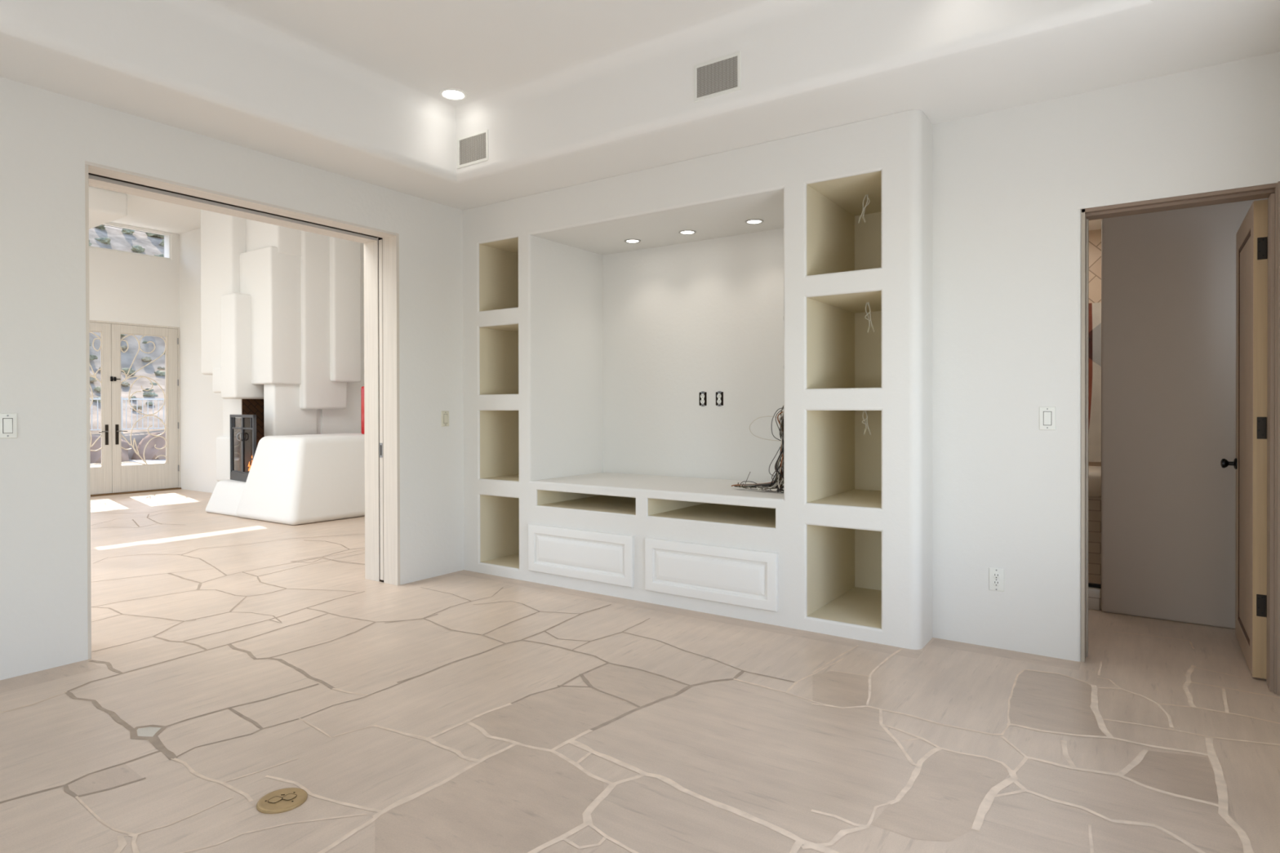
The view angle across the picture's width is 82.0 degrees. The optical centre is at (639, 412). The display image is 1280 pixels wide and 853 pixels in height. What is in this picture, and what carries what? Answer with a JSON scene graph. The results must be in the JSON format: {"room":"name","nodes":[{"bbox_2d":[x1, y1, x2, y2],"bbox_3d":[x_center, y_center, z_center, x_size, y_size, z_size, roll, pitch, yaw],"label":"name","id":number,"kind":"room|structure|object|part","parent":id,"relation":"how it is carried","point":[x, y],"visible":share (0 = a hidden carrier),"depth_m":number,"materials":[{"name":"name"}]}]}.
{"room":"empty living room","nodes":[
{"label":"empty living room","id":0,"kind":"room"},
{"bbox_2d":[88,224,180,397],"bbox_3d":[-9.686,-0.873,8.255,0.300,4.200,8.800,0,0,34],"label":"wall","id":1,"kind":"structure","parent":0,"point":[123,287],"depth_m":11.05,"materials":[{"name":"white paint"}]},
{"bbox_2d":[89,321,111,494],"bbox_3d":[-8.006,-0.055,10.428,0.112,2.486,0.904,0,0,34],"label":"door","id":2,"kind":"structure","parent":1,"relation":"in","point":[100,477],"depth_m":10.73,"materials":[{"name":"beige paint"}]},
{"bbox_3d":[-7.789,0.327,10.754,0.006,0.295,0.040,0,0,34],"label":"handle plate","id":3,"kind":"part","parent":2,"relation":"part of","materials":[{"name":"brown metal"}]},
{"bbox_2d":[88,222,173,261],"bbox_3d":[-7.805,-2.571,10.773,0.066,0.440,1.760,0,0,34],"label":"window","id":4,"kind":"structure","parent":1,"relation":"in","point":[170,235],"depth_m":11.14,"materials":[{"name":"white paint"}]},
{"bbox_2d":[88,320,181,497],"bbox_3d":[-7.861,-0.061,10.879,0.340,2.540,1.852,0,0,34],"label":"trim","id":5,"kind":"structure","parent":1,"relation":"attached to","point":[91,321],"depth_m":11.48,"materials":[{"name":"beige paint"}]},
{"bbox_3d":[-7.259,-0.066,11.573,0.066,2.540,0.025,0,0,34],"label":"frame","id":6,"kind":"part","parent":5,"relation":"part of","materials":[{"name":"beige paint"}]},
{"bbox_2d":[110,324,179,493],"bbox_3d":[-7.497,-0.060,11.169,0.112,2.486,0.924,0,0,34],"label":"door","id":7,"kind":"structure","parent":1,"relation":"in","point":[144,477],"depth_m":11.18,"materials":[{"name":"beige paint"}]},
{"bbox_3d":[-7.715,0.326,10.861,0.006,0.295,0.040,0,0,34],"label":"handle plate","id":8,"kind":"part","parent":7,"relation":"part of","materials":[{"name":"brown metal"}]},
{"bbox_2d":[88,186,200,235],"bbox_3d":[-5.523,-2.728,7.446,8.075,0.500,8.600,0,0,34],"label":"ceiling","id":9,"kind":"structure","parent":0,"point":[105,206],"depth_m":10.04,"materials":[{"name":"white paint"}]},
{"bbox_2d":[0,76,463,680],"bbox_3d":[-2.545,-0.868,4.322,0.375,4.200,10.400,0,0,34],"label":"wall","id":10,"kind":"structure","parent":0,"point":[47,138],"depth_m":3.63,"materials":[{"name":"white paint"}]},
{"bbox_2d":[0,413,17,438],"bbox_3d":[-2.934,0.062,3.417,0.011,0.117,0.072,0,0,34],"label":"light switch","id":11,"kind":"object","parent":10,"relation":"attached to","point":[8,421],"visible":1,"depth_m":3.42,"materials":[{"name":"white plastic"}]},
{"bbox_2d":[84,160,399,659],"bbox_3d":[-2.389,-0.014,4.553,0.377,2.490,1.872,0,0,34],"label":"trim","id":12,"kind":"structure","parent":10,"relation":"attached to","point":[98,175],"depth_m":5.21,"materials":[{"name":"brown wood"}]},
{"bbox_2d":[378,239,383,580],"bbox_3d":[-1.718,-0.018,5.524,0.040,2.455,0.531,0,0,34],"label":"door","id":13,"kind":"structure","parent":10,"relation":"in","point":[380,251],"depth_m":5.30,"materials":[{"name":"brown wood"}]},
{"bbox_3d":[-1.867,0.273,5.309,0.036,0.105,0.002,0,0,34],"label":"edge pull","id":14,"kind":"part","parent":13,"relation":"part of","materials":[{"name":"silver metal"}]},
{"bbox_2d":[440,410,448,426],"bbox_3d":[-1.467,0.048,5.553,0.011,0.117,0.072,0,0,34],"label":"light switch","id":15,"kind":"object","parent":10,"relation":"attached to","point":[445,414],"visible":1,"depth_m":5.55,"materials":[{"name":"beige plastic"}]},
{"bbox_2d":[179,227,364,493],"bbox_3d":[-3.493,-0.896,10.141,7.775,4.200,1.880,0,0,34],"label":"wall","id":16,"kind":"structure","parent":0,"point":[201,408],"depth_m":11.24,"materials":[{"name":"white paint"}]},
{"bbox_2d":[0,488,1279,852],"bbox_3d":[-3.619,1.230,5.039,13.950,0.001,10.457,0,0,34],"label":"floor","id":17,"kind":"structure","parent":0,"point":[234,662],"depth_m":2.90,"materials":[{"name":"stone"}]},
{"bbox_2d":[256,787,307,813],"bbox_3d":[-1.140,1.235,2.346,0.147,0.010,0.147,0,0,34],"label":"floor outlet","id":18,"kind":"object","parent":17,"relation":"on","point":[283,800],"visible":1,"depth_m":2.33,"materials":[{"name":"gold metal"}]},
{"bbox_3d":[-1.159,1.231,2.338,0.036,0.002,0.035,0,0,19],"label":"flip lid","id":19,"kind":"part","parent":18,"relation":"part of","materials":[{"name":"gold metal"}]},
{"bbox_3d":[-1.121,1.231,2.355,0.036,0.002,0.035,0,0,19],"label":"flip lid","id":20,"kind":"part","parent":18,"relation":"part of","materials":[{"name":"gold metal"}]},
{"bbox_2d":[200,209,364,524],"bbox_3d":[-3.971,-0.793,9.673,2.716,4.000,2.774,0,0,34],"label":"fireplace","id":21,"kind":"object","parent":17,"relation":"on","point":[281,306],"visible":0.81,"depth_m":8.99,"materials":[{"name":"white paint"}]},
{"bbox_2d":[230,414,256,481],"bbox_3d":[-4.778,0.427,8.822,0.729,0.800,0.074,0,0,41],"label":"fireplace screen","id":22,"kind":"object","parent":21,"relation":"on","point":[242,428],"visible":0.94,"depth_m":8.82,"materials":[{"name":"grey metal"}]},
{"bbox_3d":[-4.890,0.394,8.944,0.334,0.665,0.021,0,0,41],"label":"screen door","id":23,"kind":"part","parent":22,"relation":"part of","materials":[{"name":"grey metal"}]},
{"bbox_3d":[-4.889,0.389,8.946,0.290,0.645,0.002,0,0,41],"label":"pane","id":24,"kind":"part","parent":22,"relation":"part of","materials":[{"name":"clear glass"}]},
{"bbox_3d":[-4.643,0.395,8.725,0.334,0.665,0.021,0,0,41],"label":"screen door","id":25,"kind":"part","parent":22,"relation":"part of","materials":[{"name":"grey metal"}]},
{"bbox_3d":[-4.642,0.390,8.727,0.290,0.645,0.002,0,0,41],"label":"pane","id":26,"kind":"part","parent":22,"relation":"part of","materials":[{"name":"clear glass"}]},
{"bbox_2d":[360,386,364,434],"bbox_3d":[-3.289,-0.028,9.145,0.333,0.588,0.333,0,0,34],"label":"vase","id":27,"kind":"object","parent":21,"relation":"on","point":[362,387],"visible":0.12,"depth_m":9.05,"materials":[{"name":"red ceramic"}]},
{"bbox_2d":[462,109,932,649],"bbox_3d":[0.272,-0.171,5.087,3.405,2.786,0.893,0,0,34],"label":"built-in wall unit","id":28,"kind":"object","parent":17,"relation":"on","point":[593,462],"visible":1,"depth_m":4.86,"materials":[{"name":"white paint"}]},
{"bbox_3d":[-0.422,0.971,5.045,0.915,0.334,0.025,0,0,34],"label":"cabinet door","id":29,"kind":"part","parent":28,"relation":"part of","materials":[{"name":"white paint"}]},
{"bbox_2d":[624,239,640,243],"bbox_3d":[-0.055,-1.279,5.502,0.124,0.008,0.124,0,0,34],"label":"recessed light","id":30,"kind":"object","parent":28,"relation":"attached to","point":[628,241],"visible":1,"depth_m":5.50,"materials":[{"name":"silver metal"}]},
{"bbox_2d":[679,230,696,235],"bbox_3d":[0.338,-1.279,5.232,0.124,0.008,0.124,0,0,34],"label":"recessed light","id":31,"kind":"object","parent":28,"relation":"attached to","point":[682,232],"visible":1,"depth_m":5.22,"materials":[{"name":"silver metal"}]},
{"bbox_2d":[699,391,706,406],"bbox_3d":[0.468,-0.100,5.489,0.061,0.112,0.012,0,0,34],"label":"outlet","id":32,"kind":"object","parent":28,"relation":"attached to","point":[703,395],"visible":1,"depth_m":5.48,"materials":[{"name":"black"}]},
{"bbox_2d":[700,394,704,404],"bbox_3d":[0.467,-0.100,5.487,0.034,0.073,0.007,0,0,34],"label":"receptacle","id":33,"kind":"object","parent":32,"relation":"attached to","point":[702,396],"depth_m":5.48,"materials":[{"name":"white plastic"}]},
{"bbox_3d":[0.411,0.974,4.473,0.908,0.335,0.025,0,0,34],"label":"cabinet door","id":34,"kind":"part","parent":28,"relation":"part of","materials":[{"name":"white paint"}]},
{"bbox_2d":[715,391,723,406],"bbox_3d":[0.583,-0.100,5.410,0.061,0.112,0.012,0,0,34],"label":"outlet","id":35,"kind":"object","parent":28,"relation":"attached to","point":[719,395],"visible":1,"depth_m":5.40,"materials":[{"name":"black"}]},
{"bbox_2d":[716,393,721,404],"bbox_3d":[0.582,-0.100,5.408,0.034,0.073,0.007,0,0,34],"label":"receptacle","id":36,"kind":"object","parent":35,"relation":"attached to","point":[718,395],"depth_m":5.41,"materials":[{"name":"white plastic"}]},
{"bbox_2d":[745,218,763,224],"bbox_3d":[0.766,-1.278,4.937,0.124,0.008,0.124,0,0,34],"label":"recessed light","id":37,"kind":"object","parent":28,"relation":"attached to","point":[754,221],"visible":1,"depth_m":4.93,"materials":[{"name":"silver metal"}]},
{"bbox_2d":[731,405,783,493],"bbox_3d":[0.804,0.165,4.601,0.497,0.660,0.175,0,0,24],"label":"cable bundle","id":38,"kind":"object","parent":28,"relation":"in","point":[778,483],"visible":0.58,"depth_m":4.55,"materials":[{"name":"brown"}]},
{"bbox_2d":[857,194,870,223],"bbox_3d":[1.320,-1.201,4.340,0.074,0.164,0.019,0,0,43],"label":"wiring","id":39,"kind":"object","parent":28,"relation":"hanging from","point":[866,205],"visible":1,"depth_m":4.34,"materials":[{"name":"white plastic"}]},
{"bbox_2d":[862,410,871,435],"bbox_3d":[1.333,0.059,4.330,0.052,0.147,0.021,0,0,34],"label":"wiring","id":40,"kind":"object","parent":28,"relation":"hanging from","point":[866,419],"visible":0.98,"depth_m":4.33,"materials":[{"name":"white plastic"}]},
{"bbox_2d":[864,302,875,332],"bbox_3d":[1.348,-0.559,4.316,0.058,0.181,0.021,0,0,34],"label":"wiring","id":41,"kind":"object","parent":28,"relation":"hanging from","point":[868,303],"visible":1,"depth_m":4.32,"materials":[{"name":"white plastic"}]},
{"bbox_2d":[1088,466,1101,583],"bbox_3d":[3.096,0.814,5.582,0.755,0.800,0.645,0,0,34],"label":"shower bench","id":42,"kind":"object","parent":17,"relation":"on","point":[1094,472],"visible":0.11,"depth_m":5.18,"materials":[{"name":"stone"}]},
{"bbox_3d":[3.096,0.504,5.580,0.755,0.180,0.645,0,0,34],"label":"bench seat","id":43,"kind":"part","parent":42,"relation":"part of","materials":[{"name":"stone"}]},
{"bbox_2d":[1088,582,1101,610],"bbox_3d":[2.536,0.194,4.782,0.785,2.050,0.100,0,0,34],"label":"shower enclosure","id":44,"kind":"object","parent":17,"relation":"on","point":[1094,589],"visible":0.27,"depth_m":4.55,"materials":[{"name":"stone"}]},
{"bbox_2d":[0,0,1279,209],"bbox_3d":[-1.344,-1.778,1.429,5.480,0.473,7.600,0,0,34],"label":"ceiling","id":45,"kind":"structure","parent":0,"point":[566,93],"depth_m":3.75,"materials":[{"name":"white paint"}]},
{"bbox_2d":[439,88,466,100],"bbox_3d":[-1.192,-2.030,4.701,0.174,0.008,0.174,0,0,34],"label":"recessed light","id":46,"kind":"object","parent":45,"relation":"in","point":[452,94],"visible":1,"depth_m":4.69,"materials":[{"name":"white"}]},
{"bbox_2d":[457,128,488,168],"bbox_3d":[-1.106,-1.740,4.869,0.293,0.203,0.011,0,0,34],"label":"ceiling vent","id":47,"kind":"object","parent":45,"relation":"in","point":[467,138],"visible":1,"depth_m":4.87,"materials":[{"name":"white plastic"}]},
{"bbox_2d":[459,133,485,164],"bbox_3d":[-1.105,-1.740,4.870,0.253,0.163,0.009,0,0,34],"label":"grille","id":48,"kind":"object","parent":47,"relation":"attached to","point":[467,138],"depth_m":4.86,"materials":[{"name":"white metal"}]},
{"bbox_2d":[693,51,741,102],"bbox_3d":[0.401,-1.745,3.834,0.279,0.197,0.011,0,0,34],"label":"ceiling vent","id":49,"kind":"object","parent":45,"relation":"in","point":[713,93],"visible":1,"depth_m":3.83,"materials":[{"name":"white plastic"}]},
{"bbox_2d":[697,56,737,97],"bbox_3d":[0.402,-1.745,3.835,0.239,0.157,0.009,0,0,34],"label":"grille","id":50,"kind":"object","parent":49,"relation":"attached to","point":[713,93],"depth_m":3.83,"materials":[{"name":"white metal"}]},
{"bbox_2d":[1088,229,1101,466],"bbox_3d":[3.084,-0.235,5.301,1.400,2.900,1.420,0,0,34],"label":"wall","id":51,"kind":"structure","parent":0,"point":[1095,236],"depth_m":5.68,"materials":[{"name":"stone"}]},
{"bbox_2d":[1088,302,1101,462],"bbox_3d":[3.435,-0.231,5.728,0.374,1.226,0.017,0,0,34],"label":"inlay","id":52,"kind":"object","parent":51,"relation":"attached to","point":[1095,308],"visible":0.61,"depth_m":5.67,"materials":[{"name":"red stone"}]},
{"bbox_3d":[3.389,-0.231,5.762,0.261,1.226,0.013,0,0,34],"label":"red panel","id":53,"kind":"part","parent":52,"relation":"part of","materials":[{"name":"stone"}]},
{"bbox_2d":[1088,218,1101,230],"bbox_3d":[3.138,-1.441,4.625,2.250,0.080,2.460,0,0,34],"label":"ceiling","id":54,"kind":"structure","parent":0,"point":[1094,224],"depth_m":5.52,"materials":[{"name":"white paint"}]},
{"bbox_2d":[932,51,1279,661],"bbox_3d":[2.244,-0.224,3.652,1.477,2.900,0.170,0,0,34],"label":"wall","id":55,"kind":"structure","parent":0,"point":[1011,187],"depth_m":3.73,"materials":[{"name":"white paint"}]},
{"bbox_2d":[988,567,1004,591],"bbox_3d":[1.850,0.869,3.821,0.072,0.117,0.010,0,0,34],"label":"power outlet","id":56,"kind":"object","parent":55,"relation":"attached to","point":[996,575],"visible":1,"depth_m":3.82,"materials":[{"name":"white plastic"}]},
{"bbox_2d":[992,573,999,586],"bbox_3d":[1.849,0.869,3.820,0.034,0.073,0.006,0,0,34],"label":"receptacle","id":57,"kind":"object","parent":56,"relation":"attached to","point":[996,576],"depth_m":3.82,"materials":[{"name":"white plastic"}]},
{"bbox_2d":[1039,406,1055,430],"bbox_3d":[2.039,0.030,3.684,0.072,0.117,0.011,0,0,34],"label":"light switch","id":58,"kind":"object","parent":55,"relation":"attached to","point":[1046,414],"visible":1,"depth_m":3.68,"materials":[{"name":"white plastic"}]},
{"bbox_2d":[1080,181,1279,695],"bbox_3d":[2.529,0.114,3.453,0.782,2.225,0.178,0,0,34],"label":"trim","id":59,"kind":"structure","parent":55,"relation":"attached to","point":[1271,192],"depth_m":3.27,"materials":[{"name":"beige wood"}]},
{"bbox_2d":[1220,199,1267,679],"bbox_3d":[3.020,0.122,3.688,0.114,2.180,0.786,0,0,33],"label":"door","id":60,"kind":"structure","parent":55,"relation":"in","point":[1250,463],"depth_m":3.38,"materials":[{"name":"beige wood"}]},
{"bbox_3d":[3.190,0.277,3.989,0.067,0.060,0.060,0,0,34],"label":"knob","id":61,"kind":"part","parent":60,"relation":"part of","materials":[{"name":"black metal"}]},
{"bbox_2d":[1101,198,1267,629],"bbox_3d":[3.405,-0.229,4.147,1.365,2.900,0.120,0,0,34],"label":"wall","id":62,"kind":"structure","parent":0,"point":[1168,277],"depth_m":4.29,"materials":[{"name":"beige paint"}]},
{"label":"outside","id":63,"kind":"structure","parent":0,"visible":0},
{"bbox_2d":[88,225,165,459],"bbox_3d":[-37.810,-10.815,33.081,57.500,24.140,68.000,0,0,34],"label":"hillside","id":64,"kind":"structure","parent":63,"point":[119,241],"depth_m":24.55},
{"bbox_2d":[89,377,97,382],"bbox_3d":[-16.545,-0.991,22.172,0.399,0.194,0.262,0,0,34],"label":"desert shrub","id":65,"kind":"object","parent":64,"relation":"on","point":[91,379],"visible":0.56,"depth_m":22.08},
{"bbox_2d":[89,354,97,360],"bbox_3d":[-17.646,-1.783,23.626,0.262,0.237,0.359,0,0,34],"label":"desert shrub","id":66,"kind":"object","parent":64,"relation":"on","point":[92,357],"visible":0.52,"depth_m":23.61,"materials":[{"name":"green plant"}]},
{"bbox_2d":[93,386,100,391],"bbox_3d":[-16.001,-0.693,21.750,0.233,0.172,0.343,0,0,-42],"label":"desert shrub","id":67,"kind":"object","parent":64,"relation":"on","point":[95,388],"visible":0.76,"depth_m":21.64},
{"bbox_2d":[95,224,105,229],"bbox_3d":[-30.825,-10.629,41.944,0.800,0.492,0.686,0,0,34],"label":"desert shrub","id":68,"kind":"object","parent":64,"relation":"on","point":[101,227],"visible":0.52,"depth_m":41.84,"materials":[{"name":"green plant"}]},
{"bbox_2d":[94,237,111,244],"bbox_3d":[-29.401,-9.376,40.316,0.780,0.418,0.600,0,0,-2],"label":"desert shrub","id":69,"kind":"object","parent":64,"relation":"on","point":[104,240],"visible":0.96,"depth_m":40.13,"materials":[{"name":"green plant"}]},
{"bbox_2d":[120,344,127,349],"bbox_3d":[-17.771,-2.228,25.276,0.308,0.191,0.298,0,0,34],"label":"desert shrub","id":70,"kind":"object","parent":64,"relation":"on","point":[123,347],"visible":0.61,"depth_m":25.25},
{"bbox_2d":[120,381,129,386],"bbox_3d":[-15.996,-0.880,22.846,0.406,0.196,0.294,0,0,34],"label":"desert shrub","id":71,"kind":"object","parent":64,"relation":"on","point":[124,383],"visible":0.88,"depth_m":22.75,"materials":[{"name":"green plant"}]},
{"bbox_2d":[89,396,164,433],"bbox_3d":[-14.404,0.295,17.993,0.070,1.380,10.500,0,0,34],"label":"railing","id":72,"kind":"object","parent":64,"relation":"on","point":[94,398],"visible":0.16,"depth_m":19.53,"materials":[{"name":"white metal"}]},
{"bbox_3d":[-13.560,0.287,19.221,0.070,1.380,0.070,0,0,34],"label":"post","id":73,"kind":"part","parent":72,"relation":"part of","materials":[{"name":"white metal"}]},
{"bbox_3d":[-14.405,-0.340,17.989,0.060,0.050,10.500,0,0,34],"label":"rail","id":74,"kind":"part","parent":72,"relation":"part of","materials":[{"name":"white metal"}]},
{"bbox_3d":[-14.403,0.450,17.994,0.040,0.030,10.500,0,0,34],"label":"rail","id":75,"kind":"part","parent":72,"relation":"part of","materials":[{"name":"white metal"}]},
{"bbox_2d":[120,367,135,375],"bbox_3d":[-16.666,-1.332,23.976,0.310,0.269,0.394,0,0,34],"label":"desert shrub","id":76,"kind":"object","parent":64,"relation":"on","point":[126,370],"visible":0.78,"depth_m":23.93,"materials":[{"name":"green plant"}]},
{"bbox_2d":[121,228,134,234],"bbox_3d":[-29.951,-10.557,42.971,0.705,0.430,0.683,0,0,34],"label":"desert shrub","id":77,"kind":"object","parent":64,"relation":"on","point":[124,230],"visible":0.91,"depth_m":42.79,"materials":[{"name":"green plant"}]},
{"bbox_2d":[130,404,142,410],"bbox_3d":[-14.305,-0.124,20.906,0.253,0.161,0.290,0,0,34],"label":"desert shrub","id":78,"kind":"object","parent":64,"relation":"on","point":[140,407],"visible":0.57,"depth_m":20.89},
{"bbox_2d":[130,244,144,253],"bbox_3d":[-28.106,-9.130,41.217,0.592,0.469,0.696,0,0,-11],"label":"desert shrub","id":79,"kind":"object","parent":64,"relation":"on","point":[136,248],"visible":0.94,"depth_m":41.05,"materials":[{"name":"green plant"}]},
{"bbox_2d":[141,356,151,361],"bbox_3d":[-17.006,-1.825,25.364,0.246,0.196,0.314,0,0,34],"label":"desert shrub","id":80,"kind":"object","parent":64,"relation":"on","point":[145,358],"visible":1,"depth_m":25.27,"materials":[{"name":"green plant"}]},
{"bbox_2d":[145,401,154,405],"bbox_3d":[-14.354,-0.262,21.549,0.223,0.125,0.186,0,0,3],"label":"desert shrub","id":81,"kind":"object","parent":64,"relation":"on","point":[150,403],"visible":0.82,"depth_m":21.49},
{"bbox_2d":[142,391,157,396],"bbox_3d":[-14.783,-0.535,22.242,0.256,0.204,0.463,0,0,18],"label":"desert shrub","id":82,"kind":"object","parent":64,"relation":"on","point":[149,393],"visible":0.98,"depth_m":22.12,"materials":[{"name":"green plant"}]},
{"bbox_2d":[145,232,164,238],"bbox_3d":[-28.961,-10.685,44.089,1.061,0.492,0.788,0,0,-16],"label":"desert shrub","id":83,"kind":"object","parent":64,"relation":"on","point":[147,233],"visible":0.4,"depth_m":43.89,"materials":[{"name":"green plant"}]},
{"bbox_2d":[154,370,164,376],"bbox_3d":[-16.023,-1.277,24.662,0.440,0.282,0.372,0,0,-35],"label":"desert shrub","id":84,"kind":"object","parent":64,"relation":"on","point":[157,372],"visible":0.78,"depth_m":24.54,"materials":[{"name":"green plant"}]},
{"bbox_2d":[157,366,164,369],"bbox_3d":[-16.393,-1.513,25.211,0.165,0.125,0.257,0,0,34],"label":"desert shrub","id":85,"kind":"object","parent":64,"relation":"on","point":[158,367],"visible":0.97,"depth_m":25.15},
{"bbox_2d":[159,239,164,246],"bbox_3d":[-27.753,-9.844,43.038,0.642,0.472,0.587,0,0,34],"label":"desert shrub","id":86,"kind":"object","parent":64,"relation":"on","point":[162,243],"visible":0.34,"depth_m":42.82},
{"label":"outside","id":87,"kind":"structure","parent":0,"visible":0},
{"bbox_2d":[90,459,165,467],"bbox_3d":[-11.173,1.268,14.265,8.950,0.100,21.000,0,0,34],"label":"patio","id":88,"kind":"structure","parent":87,"point":[148,461],"depth_m":17.66,"materials":[{"name":"concrete"}]},
{"bbox_2d":[89,435,129,463],"bbox_3d":[-13.117,1.097,17.925,1.176,1.095,1.145,0,0,-23],"label":"boulder","id":89,"kind":"object","parent":88,"relation":"on","point":[95,456],"visible":0.16,"depth_m":17.62,"materials":[{"name":"stone"}]},
{"bbox_2d":[130,431,165,459],"bbox_3d":[-12.449,1.051,19.230,1.295,1.097,1.466,0,0,34],"label":"boulder","id":90,"kind":"object","parent":88,"relation":"on","point":[151,452],"visible":0.27,"depth_m":18.73,"materials":[{"name":"brown stone"}]}
]}

